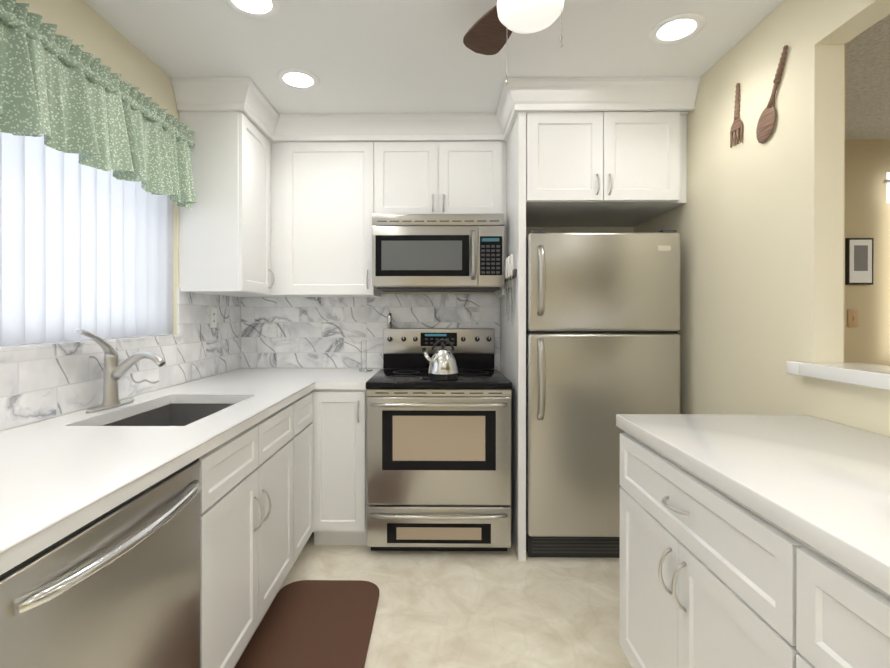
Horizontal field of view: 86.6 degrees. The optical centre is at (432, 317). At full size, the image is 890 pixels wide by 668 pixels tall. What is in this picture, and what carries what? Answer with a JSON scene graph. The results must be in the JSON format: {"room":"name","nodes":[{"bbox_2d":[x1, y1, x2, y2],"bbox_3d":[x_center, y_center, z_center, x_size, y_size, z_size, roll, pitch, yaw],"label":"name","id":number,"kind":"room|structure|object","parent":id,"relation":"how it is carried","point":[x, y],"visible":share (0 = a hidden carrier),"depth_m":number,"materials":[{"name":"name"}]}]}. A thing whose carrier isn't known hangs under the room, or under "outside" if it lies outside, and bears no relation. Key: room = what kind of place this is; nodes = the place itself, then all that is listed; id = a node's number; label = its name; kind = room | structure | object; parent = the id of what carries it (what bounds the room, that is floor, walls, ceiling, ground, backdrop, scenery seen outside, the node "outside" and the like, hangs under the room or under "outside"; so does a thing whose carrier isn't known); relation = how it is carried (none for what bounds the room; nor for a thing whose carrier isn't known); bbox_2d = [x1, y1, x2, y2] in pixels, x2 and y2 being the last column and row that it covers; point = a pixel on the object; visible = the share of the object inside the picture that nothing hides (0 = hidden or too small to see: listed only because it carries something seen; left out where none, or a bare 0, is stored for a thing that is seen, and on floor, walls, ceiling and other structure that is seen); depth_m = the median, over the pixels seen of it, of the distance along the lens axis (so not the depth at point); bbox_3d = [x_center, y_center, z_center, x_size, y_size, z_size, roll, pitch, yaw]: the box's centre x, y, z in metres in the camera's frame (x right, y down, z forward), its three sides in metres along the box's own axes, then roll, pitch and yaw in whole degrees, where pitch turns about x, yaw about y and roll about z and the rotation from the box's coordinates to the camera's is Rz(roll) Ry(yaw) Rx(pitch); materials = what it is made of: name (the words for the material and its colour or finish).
{"room":"kitchen","nodes":[
{"label":"kitchen","id":0,"kind":"room"},
{"bbox_2d":[0,0,235,431],"bbox_3d":[-1.384,0.036,0.475,0.120,2.438,5.380,0,0,1],"label":"wall","id":1,"kind":"structure","parent":0,"point":[89,28],"depth_m":1.94,"materials":[{"name":"beige paint"}]},
{"bbox_2d":[0,132,172,345],"bbox_3d":[-1.338,-0.374,1.781,0.040,0.925,1.302,0,0,1],"label":"window blinds","id":2,"kind":"object","parent":1,"relation":"attached to","point":[87,248],"visible":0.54,"depth_m":1.76,"materials":[{"name":"white"}]},
{"bbox_2d":[0,335,178,351],"bbox_3d":[-1.363,0.098,1.770,0.129,0.012,1.270,0,0,1],"label":"window sill","id":3,"kind":"structure","parent":1,"relation":"attached to","point":[42,345],"depth_m":1.71,"materials":[{"name":"stone"}]},
{"bbox_2d":[0,0,196,208],"bbox_3d":[-1.230,-0.743,1.754,0.154,0.403,1.305,0,0,1],"label":"valance curtain","id":4,"kind":"object","parent":1,"relation":"attached to","point":[62,93],"visible":1,"depth_m":1.63,"materials":[{"name":"green fabric"}]},
{"bbox_2d":[0,287,243,430],"bbox_3d":[-1.305,0.097,1.674,0.009,0.494,2.980,0,0,1],"label":"tile backsplash","id":5,"kind":"structure","parent":1,"relation":"attached to","point":[40,384],"depth_m":2.00,"materials":[{"name":"tile"}]},
{"bbox_2d":[210,308,216,327],"bbox_3d":[-1.283,0.004,2.764,0.008,0.116,0.072,0,0,1],"label":"electrical outlet","id":6,"kind":"object","parent":5,"relation":"attached to","point":[213,317],"visible":1,"depth_m":2.76,"materials":[{"name":"white plastic"}]},
{"bbox_2d":[179,111,270,296],"bbox_3d":[-1.134,-0.660,2.621,0.322,1.054,0.417,0,0,1],"label":"upper cabinet","id":7,"kind":"object","parent":1,"relation":"attached to","point":[264,216],"depth_m":2.41,"materials":[{"name":"white wood"}]},
{"bbox_2d":[171,77,700,141],"bbox_3d":[0.015,-1.119,2.571,2.621,0.136,0.497,0,0,1],"label":"crown molding","id":8,"kind":"structure","parent":7,"relation":"attached to","point":[246,96],"depth_m":2.39,"materials":[{"name":"white wood"}]},
{"bbox_2d":[234,532,632,667],"bbox_3d":[-0.022,1.280,0.461,2.845,0.050,5.620,0,0,1],"label":"floor","id":9,"kind":"structure","parent":0,"point":[472,609],"depth_m":2.05,"materials":[{"name":"tile"}]},
{"bbox_2d":[0,458,200,667],"bbox_3d":[-0.932,0.822,1.000,0.670,0.863,0.639,0,0,1],"label":"dishwasher","id":10,"kind":"object","parent":9,"relation":"on","point":[118,586],"visible":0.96,"depth_m":0.97,"materials":[{"name":"grey metal"}]},
{"bbox_2d":[0,448,215,667],"bbox_3d":[-0.979,0.821,1.002,0.653,0.866,0.708,0,0,1],"label":"surround panel","id":11,"kind":"object","parent":9,"relation":"on","point":[207,505],"depth_m":1.34,"materials":[{"name":"white wood"}]},
{"bbox_2d":[212,396,299,667],"bbox_3d":[-0.970,0.819,1.765,0.653,0.866,0.878,0,0,1],"label":"base cabinet","id":12,"kind":"object","parent":9,"relation":"on","point":[244,436],"depth_m":1.70,"materials":[{"name":"white wood"}]},
{"bbox_2d":[0,368,315,567],"bbox_3d":[-0.973,0.365,1.266,0.663,0.040,3.772,0,0,1],"label":"countertop","id":13,"kind":"structure","parent":12,"relation":"on","point":[55,472],"depth_m":1.23,"materials":[{"name":"white stone"}]},
{"bbox_2d":[76,330,165,412],"bbox_3d":[-1.134,0.194,1.799,0.266,0.299,0.276,0,0,1],"label":"faucet","id":14,"kind":"object","parent":13,"relation":"on","point":[114,371],"visible":1,"depth_m":1.79,"materials":[{"name":"silver metal"}]},
{"bbox_2d":[100,400,235,423],"bbox_3d":[-0.975,0.485,1.795,0.401,0.226,0.615,0,0,1],"label":"sink","id":15,"kind":"object","parent":13,"relation":"in","point":[172,411],"depth_m":2.09,"materials":[{"name":"grey metal"}]},
{"bbox_2d":[235,580,378,667],"bbox_3d":[-0.470,1.244,1.746,0.455,0.014,0.940,0,0,1],"label":"floor mat","id":16,"kind":"object","parent":9,"relation":"on","point":[316,623],"visible":0.88,"depth_m":1.88,"materials":[{"name":"brown rubber"}]},
{"bbox_2d":[300,388,315,552],"bbox_3d":[-0.963,0.818,2.321,0.653,0.866,0.359,0,0,1],"label":"base cabinet","id":17,"kind":"object","parent":9,"relation":"on","point":[306,401],"depth_m":2.39,"materials":[{"name":"white wood"}]},
{"bbox_2d":[296,368,379,389],"bbox_3d":[-0.558,0.361,2.821,0.423,0.040,0.652,0,0,1],"label":"countertop","id":18,"kind":"structure","parent":17,"relation":"on","point":[326,378],"depth_m":2.67,"materials":[{"name":"white stone"}]},
{"bbox_2d":[359,338,372,371],"bbox_3d":[-0.422,0.237,2.993,0.090,0.206,0.090,0,0,1],"label":"wire holder","id":19,"kind":"object","parent":18,"relation":"on","point":[364,370],"visible":1,"depth_m":2.99,"materials":[{"name":"silver metal"}]},
{"bbox_2d":[311,389,366,544],"bbox_3d":[-0.498,0.816,2.806,0.298,0.866,0.680,0,0,1],"label":"base cabinet","id":20,"kind":"object","parent":9,"relation":"on","point":[339,421],"visible":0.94,"depth_m":2.51,"materials":[{"name":"white wood"}]},
{"bbox_2d":[366,328,512,550],"bbox_3d":[0.037,0.661,2.760,0.764,1.175,0.747,0,0,1],"label":"range","id":21,"kind":"object","parent":9,"relation":"on","point":[438,465],"visible":0.98,"depth_m":2.45,"materials":[{"name":"silver metal"}]},
{"bbox_2d":[387,313,391,327],"bbox_3d":[-0.281,0.021,3.096,0.034,0.102,0.034,0,0,1],"label":"shaker","id":22,"kind":"object","parent":21,"relation":"on","point":[389,320],"visible":1,"depth_m":3.08,"materials":[{"name":"silver metal"}]},
{"bbox_2d":[422,339,457,380],"bbox_3d":[0.041,0.228,2.572,0.202,0.217,0.168,0,0,1],"label":"kettle","id":23,"kind":"object","parent":21,"relation":"on","point":[442,362],"visible":1,"depth_m":2.52,"materials":[{"name":"silver metal"}]},
{"bbox_2d":[500,112,525,560],"bbox_3d":[0.464,0.031,2.778,0.038,2.436,0.723,0,0,1],"label":"panel","id":24,"kind":"object","parent":9,"relation":"on","point":[513,350],"visible":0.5,"depth_m":2.45,"materials":[{"name":"white wood"}]},
{"bbox_2d":[504,254,516,320],"bbox_3d":[0.430,-0.158,2.644,0.026,0.355,0.365,0,0,1],"label":"hanging rail","id":25,"kind":"object","parent":24,"relation":"attached to","point":[510,273],"visible":0.88,"depth_m":2.60,"materials":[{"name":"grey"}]},
{"bbox_2d":[526,230,680,557],"bbox_3d":[0.877,0.403,2.725,0.771,1.692,0.785,0,0,1],"label":"fridge","id":26,"kind":"object","parent":9,"relation":"on","point":[602,330],"visible":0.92,"depth_m":2.39,"materials":[{"name":"grey metal"}]},
{"bbox_2d":[616,414,889,667],"bbox_3d":[0.949,0.799,0.357,0.698,0.911,2.600,0,0,1],"label":"kitchen island","id":27,"kind":"object","parent":9,"relation":"on","point":[754,541],"visible":1,"depth_m":1.06,"materials":[{"name":"white wood"}]},
{"bbox_2d":[84,0,889,138],"bbox_3d":[1.526,-1.213,0.460,5.940,0.060,5.670,0,0,1],"label":"ceiling","id":28,"kind":"structure","parent":0,"point":[386,56],"depth_m":2.09,"materials":[{"name":"white paint"}]},
{"bbox_2d":[224,0,280,18],"bbox_3d":[-0.678,-1.183,1.767,0.208,0.006,0.208,0,0,1],"label":"recessed light","id":29,"kind":"object","parent":28,"relation":"in","point":[260,9],"visible":1,"depth_m":1.80,"materials":[{"name":"white"}]},
{"bbox_2d":[277,69,319,89],"bbox_3d":[-0.670,-1.184,2.358,0.208,0.006,0.208,0,0,1],"label":"recessed light","id":30,"kind":"object","parent":28,"relation":"in","point":[297,79],"visible":1,"depth_m":2.35,"materials":[{"name":"white"}]},
{"bbox_2d":[463,0,563,84],"bbox_3d":[0.357,-0.946,1.488,0.690,0.477,0.716,0,0,1],"label":"ceiling fan","id":31,"kind":"object","parent":28,"relation":"hanging from","point":[490,31],"visible":1,"depth_m":1.49,"materials":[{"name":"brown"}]},
{"bbox_2d":[649,13,705,44],"bbox_3d":[1.006,-1.183,1.945,0.208,0.006,0.208,0,0,1],"label":"recessed light","id":32,"kind":"object","parent":28,"relation":"in","point":[679,28],"visible":1,"depth_m":1.93,"materials":[{"name":"white"}]},
{"bbox_2d":[380,227,633,370],"bbox_3d":[0.013,0.029,3.207,2.845,2.438,0.120,0,0,1],"label":"wall","id":33,"kind":"structure","parent":0,"point":[580,229],"depth_m":3.14,"materials":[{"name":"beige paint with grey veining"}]},
{"bbox_2d":[271,141,379,296],"bbox_3d":[-0.669,-0.661,2.991,0.638,1.054,0.323,0,0,1],"label":"upper cabinet","id":34,"kind":"object","parent":33,"relation":"attached to","point":[323,193],"depth_m":2.84,"materials":[{"name":"white wood"}]},
{"bbox_2d":[244,294,499,367],"bbox_3d":[-0.406,0.093,3.149,1.708,0.494,0.008,0,0,1],"label":"tile backsplash","id":35,"kind":"structure","parent":33,"relation":"attached to","point":[280,332],"depth_m":3.15,"materials":[{"name":"tile"}]},
{"bbox_2d":[471,312,481,327],"bbox_3d":[0.294,0.023,3.117,0.072,0.116,0.037,0,0,1],"label":"electrical outlet","id":36,"kind":"object","parent":35,"relation":"attached to","point":[476,319],"visible":0.85,"depth_m":3.13,"materials":[{"name":"white plastic"}]},
{"bbox_2d":[375,141,506,218],"bbox_3d":[0.035,-0.894,2.982,0.769,0.588,0.323,0,0,1],"label":"upper cabinet","id":37,"kind":"object","parent":33,"relation":"attached to","point":[412,177],"depth_m":2.82,"materials":[{"name":"white wood"}]},
{"bbox_2d":[372,214,503,291],"bbox_3d":[0.035,-0.381,2.906,0.764,0.433,0.473,0,0,1],"label":"microwave","id":38,"kind":"object","parent":37,"relation":"attached to","point":[437,252],"visible":1,"depth_m":2.72,"materials":[{"name":"silver metal"}]},
{"bbox_2d":[526,111,688,226],"bbox_3d":[0.905,-0.891,2.754,0.843,0.591,0.756,0,0,1],"label":"upper cabinet","id":39,"kind":"object","parent":33,"relation":"attached to","point":[606,168],"visible":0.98,"depth_m":2.42,"materials":[{"name":"white wood"}]},
{"bbox_2d":[634,0,889,436],"bbox_3d":[1.351,0.036,0.440,0.100,2.438,5.380,0,0,1],"label":"wall","id":40,"kind":"structure","parent":0,"point":[756,224],"depth_m":1.83,"materials":[{"name":"beige paint"}]},
{"bbox_2d":[730,83,742,147],"bbox_3d":[1.312,-0.873,2.038,0.025,0.262,0.081,0,0,1],"label":"decorative fork","id":41,"kind":"object","parent":40,"relation":"attached to","point":[736,128],"visible":0.98,"depth_m":2.02,"materials":[{"name":"brown wood"}]},
{"bbox_2d":[756,45,787,142],"bbox_3d":[1.308,-0.848,1.824,0.025,0.316,0.170,0,0,1],"label":"decorative spoon","id":42,"kind":"object","parent":40,"relation":"attached to","point":[766,123],"visible":0.96,"depth_m":1.82,"materials":[{"name":"brown wood"}]},
{"bbox_2d":[787,361,889,389],"bbox_3d":[1.350,0.182,0.217,0.215,0.044,2.929,0,0,1],"label":"ledge shelf","id":43,"kind":"object","parent":40,"relation":"on","point":[870,375],"visible":1,"depth_m":1.47,"materials":[{"name":"white stone"}]},
{"bbox_2d":[843,44,844,362],"bbox_3d":[1.427,0.031,2.402,0.004,2.438,1.554,0,0,1],"label":"lining","id":44,"kind":"object","parent":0,"point":[844,220],"visible":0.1,"depth_m":1.62,"materials":[{"name":"beige paint"}]},
{"bbox_2d":[844,139,889,365],"bbox_3d":[2.983,0.029,3.220,3.095,2.438,0.120,0,0,1],"label":"wall","id":45,"kind":"structure","parent":0,"point":[867,206],"depth_m":3.16,"materials":[{"name":"beige paint"}]},
{"bbox_2d":[848,309,858,326],"bbox_3d":[2.815,0.008,3.154,0.070,0.120,0.012,0,0,1],"label":"light switch","id":46,"kind":"object","parent":45,"relation":"attached to","point":[853,317],"visible":1,"depth_m":3.15,"materials":[{"name":"beige plastic"}]},
{"bbox_2d":[845,238,873,284],"bbox_3d":[2.850,-0.372,3.148,0.170,0.310,0.022,0,0,1],"label":"picture frame","id":47,"kind":"object","parent":45,"relation":"attached to","point":[859,254],"visible":0.93,"depth_m":3.14,"materials":[{"name":"black plastic"}]},
{"bbox_2d":[883,172,889,202],"bbox_3d":[3.464,-0.327,3.086,0.990,1.250,0.055,0,0,1],"label":"window","id":48,"kind":"structure","parent":45,"relation":"in","point":[887,180],"depth_m":3.10,"materials":[{"name":"white"}]}
]}

